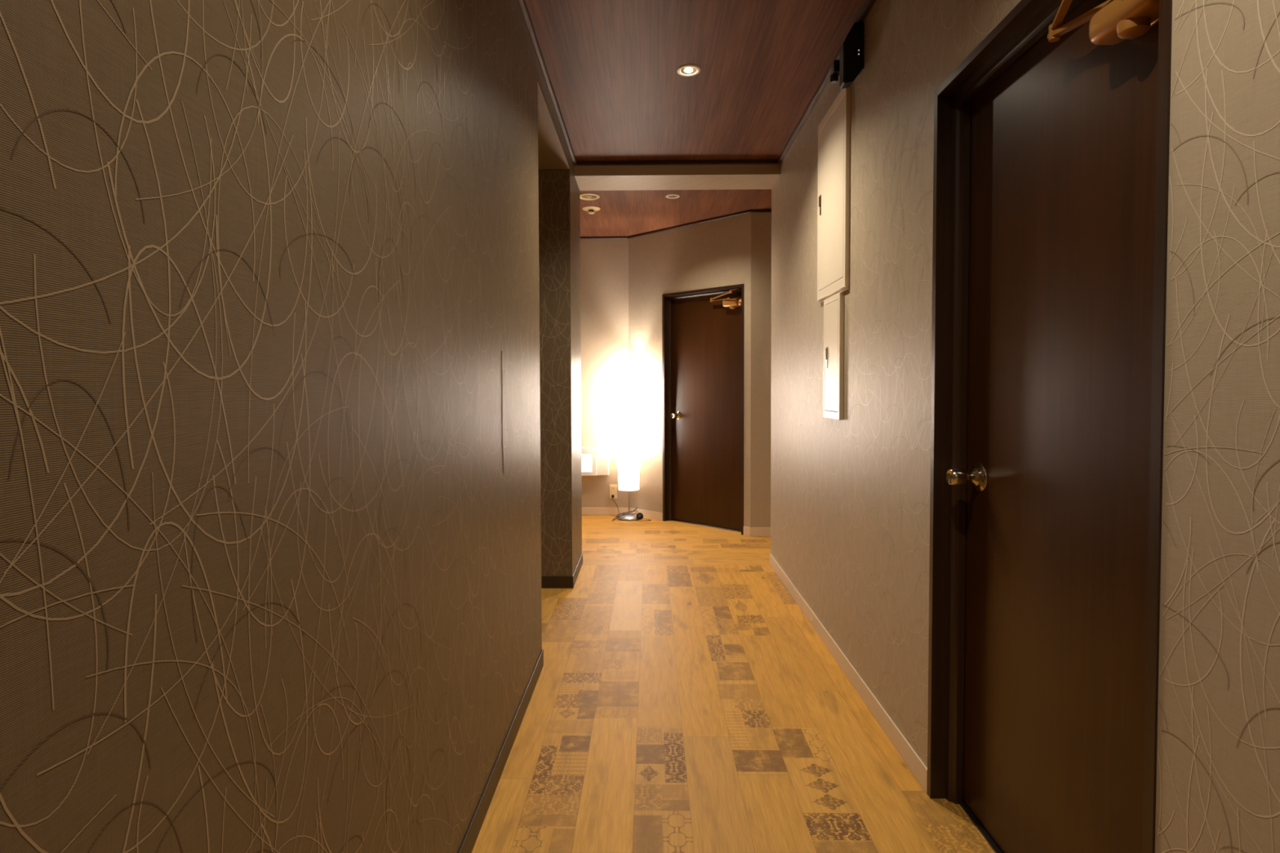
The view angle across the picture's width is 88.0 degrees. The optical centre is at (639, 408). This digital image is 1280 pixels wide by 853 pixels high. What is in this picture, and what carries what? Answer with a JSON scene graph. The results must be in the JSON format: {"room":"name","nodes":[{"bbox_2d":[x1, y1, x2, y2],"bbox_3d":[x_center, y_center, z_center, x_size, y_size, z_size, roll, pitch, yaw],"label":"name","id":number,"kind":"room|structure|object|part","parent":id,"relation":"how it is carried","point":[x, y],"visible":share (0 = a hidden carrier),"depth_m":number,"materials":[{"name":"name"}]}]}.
{"room":"hallway","nodes":[
{"label":"hallway","id":0,"kind":"room"},
{"bbox_2d":[0,0,542,852],"bbox_3d":[-0.528,-0.112,0.118,0.120,2.620,5.427,0,2,1],"label":"wall","id":1,"kind":"structure","parent":0,"point":[270,554],"depth_m":0.81,"materials":[{"name":"brown paper"}]},
{"bbox_2d":[457,648,543,852],"bbox_3d":[-0.462,1.161,0.158,0.006,0.073,5.433,0,2,1],"label":"baseboard","id":2,"kind":"structure","parent":1,"relation":"attached to","point":[468,844],"depth_m":2.03,"materials":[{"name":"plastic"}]},
{"bbox_2d":[501,351,503,466],"bbox_3d":[-0.437,0.013,2.112,0.001,0.390,0.012,0,2,1],"label":"trim","id":3,"kind":"structure","parent":1,"relation":"attached to","point":[501,351],"depth_m":2.11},
{"bbox_2d":[518,0,577,165],"bbox_3d":[-0.454,-1.429,0.761,0.017,0.025,6.794,0,2,1],"label":"crown molding","id":4,"kind":"structure","parent":1,"relation":"attached to","point":[522,3],"depth_m":2.93,"materials":[{"name":"brown wood"}]},
{"bbox_2d":[537,57,569,168],"bbox_3d":[-1.438,-1.454,3.368,2.030,0.124,1.121,0,2,1],"label":"wall","id":5,"kind":"structure","parent":0,"point":[553,153],"depth_m":3.42,"materials":[{"name":"beige paint"}]},
{"bbox_2d":[537,152,582,576],"bbox_3d":[-1.421,-0.232,4.248,2.031,2.620,0.566,0,2,1],"label":"wall","id":6,"kind":"structure","parent":0,"point":[559,206],"depth_m":3.96,"materials":[{"name":"brown paint"}]},
{"bbox_2d":[541,552,582,588],"bbox_3d":[-1.415,1.041,4.283,2.036,0.073,0.572,0,2,1],"label":"baseboard","id":7,"kind":"structure","parent":6,"relation":"attached to","point":[547,582],"depth_m":3.98,"materials":[{"name":"plastic"}]},
{"bbox_2d":[577,159,777,165],"bbox_3d":[0.231,-1.532,4.138,1.250,0.025,0.018,0,2,1],"label":"crown molding","id":8,"kind":"structure","parent":6,"relation":"attached to","point":[745,161],"depth_m":4.13,"materials":[{"name":"brown wood"}]},
{"bbox_2d":[580,212,771,527],"bbox_3d":[-0.366,-0.289,6.035,5.096,2.620,0.742,0,2,14],"label":"wall","id":9,"kind":"structure","parent":0,"point":[604,263],"depth_m":6.23,"materials":[{"name":"beige paint"}]},
{"bbox_2d":[581,446,608,475],"bbox_3d":[-0.451,0.499,6.225,0.317,0.262,0.109,0,2,1],"label":"wall box","id":10,"kind":"object","parent":9,"relation":"attached to","point":[594,460],"visible":0.82,"depth_m":6.18,"materials":[{"name":"white plastic"}]},
{"bbox_2d":[582,507,628,515],"bbox_3d":[-1.500,0.981,6.307,2.803,0.073,0.006,0,2,1],"label":"baseboard","id":11,"kind":"structure","parent":9,"relation":"attached to","point":[585,511],"depth_m":6.29,"materials":[{"name":"beige plastic"}]},
{"bbox_2d":[609,484,617,498],"bbox_3d":[-0.252,0.790,6.280,0.072,0.134,0.010,0,2,1],"label":"wall outlet","id":12,"kind":"object","parent":9,"relation":"attached to","point":[613,487],"visible":1,"depth_m":6.28,"materials":[{"name":"beige plastic"}]},
{"bbox_2d":[580,209,771,239],"bbox_3d":[-0.371,-1.587,5.937,5.077,0.020,0.668,0,2,14],"label":"crown molding","id":13,"kind":"structure","parent":9,"relation":"attached to","point":[748,211],"depth_m":5.77,"materials":[{"name":"brown wood"}]},
{"bbox_2d":[628,213,751,527],"bbox_3d":[0.433,-0.285,5.837,1.353,2.620,0.120,1,2,43],"label":"wall","id":14,"kind":"structure","parent":0,"point":[717,253],"depth_m":5.92,"materials":[{"name":"beige paint"}]},
{"bbox_2d":[629,507,662,520],"bbox_3d":[0.051,0.981,6.144,0.420,0.073,0.006,1,2,43],"label":"baseboard","id":15,"kind":"structure","parent":14,"relation":"attached to","point":[646,513],"depth_m":6.11,"materials":[{"name":"beige plastic"}]},
{"bbox_2d":[662,284,744,534],"bbox_3d":[0.540,0.008,5.699,0.869,2.042,0.188,1,2,43],"label":"door","id":16,"kind":"structure","parent":14,"relation":"in","point":[703,329],"depth_m":5.75,"materials":[{"name":"brown wood"}]},
{"bbox_3d":[0.316,0.068,5.926,0.052,0.052,0.077,1,2,43],"label":"knob","id":17,"kind":"part","parent":16,"relation":"part of","materials":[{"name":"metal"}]},
{"bbox_3d":[0.671,-0.906,5.556,0.184,0.025,0.024,1,2,35],"label":"closer arm","id":18,"kind":"part","parent":16,"relation":"part of","materials":[{"name":"gold metal"}]},
{"bbox_2d":[743,526,750,536],"bbox_3d":[0.869,1.001,5.393,0.064,0.073,0.006,1,2,43],"label":"baseboard","id":19,"kind":"structure","parent":14,"relation":"attached to","point":[746,530],"depth_m":5.39,"materials":[{"name":"beige plastic"}]},
{"bbox_2d":[524,0,866,236],"bbox_3d":[-0.476,-1.513,1.813,5.200,0.080,9.100,0,2,1],"label":"ceiling","id":20,"kind":"structure","parent":0,"point":[612,65],"depth_m":3.08,"materials":[{"name":"brown wood"}]},
{"bbox_2d":[579,193,599,199],"bbox_3d":[-0.379,-1.561,4.906,0.160,0.010,0.160,0,2,1],"label":"recessed light","id":21,"kind":"object","parent":20,"relation":"in","point":[584,196],"visible":0.94,"depth_m":4.90,"materials":[{"name":"beige plastic"}]},
{"bbox_2d":[582,205,600,213],"bbox_3d":[-0.384,-1.556,5.237,0.144,0.040,0.144,0,2,1],"label":"smoke detector","id":22,"kind":"object","parent":20,"relation":"attached to","point":[591,210],"visible":1,"depth_m":5.21,"materials":[{"name":"beige plastic"}]},
{"bbox_2d":[665,194,679,199],"bbox_3d":[0.242,-1.565,4.907,0.104,0.006,0.104,0,2,1],"label":"recessed light","id":23,"kind":"object","parent":20,"relation":"in","point":[669,196],"visible":1,"depth_m":4.90,"materials":[{"name":"white metal"}]},
{"bbox_2d":[574,164,780,191],"bbox_3d":[0.236,-1.506,4.303,1.289,0.087,0.312,0,2,1],"label":"beam","id":24,"kind":"structure","parent":20,"relation":"attached to","point":[736,176],"depth_m":4.20,"materials":[{"name":"beige paint"}]},
{"bbox_2d":[676,64,700,76],"bbox_3d":[0.217,-1.507,2.963,0.104,0.006,0.104,0,2,1],"label":"recessed light","id":25,"kind":"object","parent":20,"relation":"in","point":[687,70],"visible":1,"depth_m":2.96,"materials":[{"name":"white metal"}]},
{"bbox_3d":[0.217,-1.506,2.963,0.038,0.005,0.038,0,2,1],"label":"bulb","id":26,"kind":"part","parent":25,"relation":"part of","materials":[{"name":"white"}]},
{"bbox_2d":[471,515,995,852],"bbox_3d":[-0.468,1.146,1.892,5.000,0.001,8.900,0,2,1],"label":"floor","id":27,"kind":"structure","parent":0,"point":[683,700],"depth_m":2.31,"materials":[{"name":"laminate"}]},
{"bbox_2d":[608,360,651,520],"bbox_3d":[-0.093,0.292,6.079,0.395,1.455,0.374,0,2,1],"label":"floor lamp","id":28,"kind":"object","parent":27,"relation":"on","point":[628,414],"visible":1,"depth_m":5.96,"materials":[{"name":"white paper"}]},
{"bbox_3d":[-0.126,0.926,6.117,0.274,0.184,0.265,0,2,1],"label":"power cord","id":29,"kind":"part","parent":28,"relation":"part of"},
{"bbox_3d":[-0.105,-0.018,6.069,0.359,0.835,0.359,0,2,1],"label":"lamp shade","id":30,"kind":"part","parent":28,"relation":"part of","materials":[{"name":"white paper"}]},
{"bbox_2d":[636,512,643,519],"bbox_3d":[-0.001,0.979,6.000,0.066,0.066,0.040,1,2,23],"label":"switch","id":31,"kind":"object","parent":28,"relation":"attached to","point":[639,516],"depth_m":5.99,"materials":[{"name":"black plastic"}]},
{"bbox_2d":[770,0,1279,852],"bbox_3d":[0.893,-0.141,0.936,0.120,2.620,7.106,0,2,1],"label":"wall","id":32,"kind":"structure","parent":0,"point":[850,496],"depth_m":1.05,"materials":[{"name":"beige paint"}]},
{"bbox_2d":[777,0,875,164],"bbox_3d":[0.816,-1.433,0.742,0.022,0.025,6.794,0,2,1],"label":"crown molding","id":33,"kind":"structure","parent":32,"relation":"attached to","point":[868,4],"depth_m":3.17,"materials":[{"name":"brown wood"}]},
{"bbox_2d":[822,292,844,419],"bbox_3d":[0.850,-0.223,2.929,0.027,0.538,0.261,0,2,1],"label":"panel","id":34,"kind":"object","parent":32,"relation":"attached to","point":[833,306],"visible":1,"depth_m":2.88,"materials":[{"name":"beige metal"}]},
{"bbox_3d":[0.842,-0.228,2.994,0.009,0.096,0.016,0,2,1],"label":"latch handle","id":35,"kind":"part","parent":34,"relation":"part of","materials":[{"name":"silver metal"}]},
{"bbox_3d":[0.845,-0.228,2.931,0.002,0.479,0.208,0,2,1],"label":"door","id":36,"kind":"part","parent":34,"relation":"part of","materials":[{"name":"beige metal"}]},
{"bbox_2d":[817,85,850,303],"bbox_3d":[0.848,-0.913,2.934,0.027,0.836,0.455,0,2,1],"label":"panel","id":37,"kind":"object","parent":32,"relation":"attached to","point":[834,129],"visible":0.91,"depth_m":2.88,"materials":[{"name":"beige metal"}]},
{"bbox_3d":[0.841,-0.949,3.101,0.009,0.092,0.016,0,2,1],"label":"latch handle","id":38,"kind":"part","parent":37,"relation":"part of","materials":[{"name":"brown metal"}]},
{"bbox_3d":[0.844,-0.920,2.935,0.002,0.740,0.397,0,2,1],"label":"cabinet door","id":39,"kind":"part","parent":37,"relation":"part of","materials":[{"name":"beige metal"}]},
{"bbox_2d":[830,59,839,83],"bbox_3d":[0.818,-1.376,2.714,0.077,0.076,0.051,0,2,1],"label":"sensor","id":40,"kind":"object","parent":32,"relation":"attached to","point":[835,73],"visible":0.77,"depth_m":2.70,"materials":[{"name":"black plastic"}]},
{"bbox_2d":[769,553,927,793],"bbox_3d":[0.868,1.065,3.241,0.006,0.073,2.570,0,2,1],"label":"baseboard","id":41,"kind":"structure","parent":32,"relation":"attached to","point":[907,753],"depth_m":2.54,"materials":[{"name":"beige plastic"}]},
{"bbox_2d":[839,22,864,88],"bbox_3d":[0.815,-1.356,2.549,0.078,0.229,0.058,0,2,1],"label":"speaker","id":42,"kind":"object","parent":32,"relation":"attached to","point":[851,51],"visible":1,"depth_m":2.52,"materials":[{"name":"black plastic"}]},
{"bbox_2d":[927,0,1172,852],"bbox_3d":[0.866,0.129,1.494,0.188,2.047,0.867,0,2,1],"label":"door","id":43,"kind":"structure","parent":32,"relation":"in","point":[1051,136],"depth_m":1.48,"materials":[{"name":"brown wood"}]},
{"bbox_3d":[0.885,0.188,1.812,0.077,0.052,0.052,0,2,1],"label":"knob","id":44,"kind":"part","parent":43,"relation":"part of","materials":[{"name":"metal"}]},
{"bbox_3d":[0.866,-0.756,1.291,0.024,0.041,0.185,0,2,-7],"label":"closer arm","id":45,"kind":"part","parent":43,"relation":"part of","materials":[{"name":"gold metal"}]},
{"bbox_3d":[1.593,-0.261,4.894,1.161,2.620,1.074,0,2,1],"label":"wall","id":46,"kind":"structure","parent":0,"visible":0},
{"bbox_2d":[750,527,770,536],"bbox_3d":[1.488,1.000,5.361,1.193,0.073,0.006,0,2,1],"label":"baseboard","id":47,"kind":"structure","parent":46,"relation":"attached to","point":[754,531],"depth_m":5.37,"materials":[{"name":"beige plastic"}]}
]}

